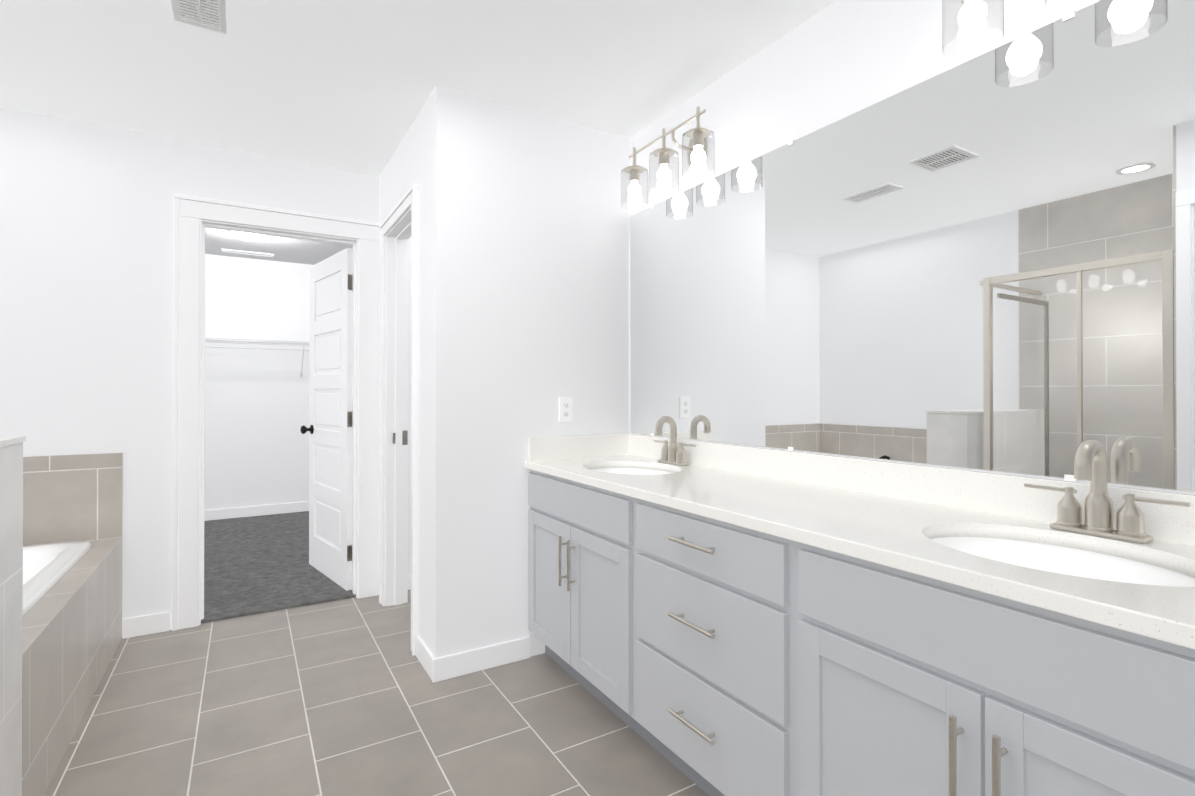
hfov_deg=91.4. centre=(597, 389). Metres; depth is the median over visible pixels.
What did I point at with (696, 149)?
sconce
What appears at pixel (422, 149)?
wall
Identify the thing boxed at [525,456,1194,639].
countertop
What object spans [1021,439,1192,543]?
faucet
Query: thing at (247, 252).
ceiling vent
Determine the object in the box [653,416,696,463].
faucet
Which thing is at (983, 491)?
backsplash
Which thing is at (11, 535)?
wall
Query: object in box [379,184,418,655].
trim
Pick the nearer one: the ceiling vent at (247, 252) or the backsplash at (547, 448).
the backsplash at (547, 448)
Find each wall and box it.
[0,108,410,637]
[0,436,25,795]
[204,254,312,509]
[379,98,428,646]
[428,85,629,657]
[630,0,1194,494]
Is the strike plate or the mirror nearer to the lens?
the mirror
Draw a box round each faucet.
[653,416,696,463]
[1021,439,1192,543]
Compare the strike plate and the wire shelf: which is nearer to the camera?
the strike plate
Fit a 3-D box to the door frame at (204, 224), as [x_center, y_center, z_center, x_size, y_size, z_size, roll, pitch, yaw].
[-1.727,0.161,3.201,0.770,2.065,0.128,0,0,-31]
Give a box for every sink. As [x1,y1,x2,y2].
[581,464,680,475]
[905,524,1194,599]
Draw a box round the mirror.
[630,0,1194,491]
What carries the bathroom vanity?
on the floor
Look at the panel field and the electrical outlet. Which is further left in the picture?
the panel field
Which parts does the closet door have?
knob, panel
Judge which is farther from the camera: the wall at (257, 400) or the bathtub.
the wall at (257, 400)
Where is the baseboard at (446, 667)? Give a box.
[427,636,529,682]
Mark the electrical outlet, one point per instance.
(565, 409)
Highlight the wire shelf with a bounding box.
[205,337,308,377]
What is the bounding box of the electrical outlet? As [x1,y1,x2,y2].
[559,397,572,421]
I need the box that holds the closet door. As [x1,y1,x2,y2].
[300,248,352,590]
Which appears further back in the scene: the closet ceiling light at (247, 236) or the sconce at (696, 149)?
the closet ceiling light at (247, 236)
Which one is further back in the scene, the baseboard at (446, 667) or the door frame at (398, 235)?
the door frame at (398, 235)
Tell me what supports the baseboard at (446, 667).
attached to the wall at (528, 269)
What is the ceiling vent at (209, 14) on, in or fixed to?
in the ceiling
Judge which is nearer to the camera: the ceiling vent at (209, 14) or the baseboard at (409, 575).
the ceiling vent at (209, 14)
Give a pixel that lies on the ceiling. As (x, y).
(347, 85)
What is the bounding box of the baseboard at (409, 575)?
[408,573,410,589]
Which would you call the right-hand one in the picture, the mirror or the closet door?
the mirror
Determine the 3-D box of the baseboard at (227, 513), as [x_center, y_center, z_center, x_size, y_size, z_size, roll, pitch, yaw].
[-2.940,1.144,5.669,2.800,0.095,0.014,0,0,-31]
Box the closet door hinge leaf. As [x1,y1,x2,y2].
[347,274,352,560]
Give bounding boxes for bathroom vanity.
[525,464,1194,795]
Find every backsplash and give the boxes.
[529,434,628,459]
[629,434,1194,543]
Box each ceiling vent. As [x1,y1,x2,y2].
[170,0,226,33]
[222,249,273,256]
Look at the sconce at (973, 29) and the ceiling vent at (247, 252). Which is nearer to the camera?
the sconce at (973, 29)
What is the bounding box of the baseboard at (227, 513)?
[204,501,308,520]
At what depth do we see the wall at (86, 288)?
2.78 m
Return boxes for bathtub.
[22,453,122,795]
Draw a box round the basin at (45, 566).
[23,541,90,614]
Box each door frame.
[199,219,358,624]
[385,208,410,605]
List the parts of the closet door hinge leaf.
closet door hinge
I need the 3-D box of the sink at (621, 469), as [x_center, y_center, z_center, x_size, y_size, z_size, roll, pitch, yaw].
[0.137,0.418,2.376,0.407,0.166,0.517,0,0,-31]
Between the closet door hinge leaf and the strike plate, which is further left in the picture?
the closet door hinge leaf
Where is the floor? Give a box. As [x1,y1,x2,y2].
[43,590,708,795]
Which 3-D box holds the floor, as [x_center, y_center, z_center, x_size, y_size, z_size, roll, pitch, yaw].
[-0.699,1.211,1.388,3.250,0.050,4.080,0,0,-31]
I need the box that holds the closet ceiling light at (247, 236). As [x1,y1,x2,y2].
[230,231,266,240]
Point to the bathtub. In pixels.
(72, 578)
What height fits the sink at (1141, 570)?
0.166 m
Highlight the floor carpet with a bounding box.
[201,511,355,622]
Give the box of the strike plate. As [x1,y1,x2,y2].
[402,430,407,444]
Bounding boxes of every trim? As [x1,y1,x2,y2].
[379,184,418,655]
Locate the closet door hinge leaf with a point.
(349, 424)
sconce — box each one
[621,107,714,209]
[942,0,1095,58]
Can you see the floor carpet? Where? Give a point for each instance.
(253, 565)
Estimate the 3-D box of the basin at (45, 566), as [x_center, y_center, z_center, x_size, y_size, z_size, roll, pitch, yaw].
[-2.266,0.884,1.938,0.695,0.417,1.270,0,0,-31]
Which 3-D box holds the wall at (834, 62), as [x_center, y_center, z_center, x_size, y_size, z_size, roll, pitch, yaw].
[0.584,-0.030,2.297,0.120,2.440,4.300,0,0,-31]
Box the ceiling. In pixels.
[0,0,837,264]
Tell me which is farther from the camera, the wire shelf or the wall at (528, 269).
the wire shelf
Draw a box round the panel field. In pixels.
[316,276,340,544]

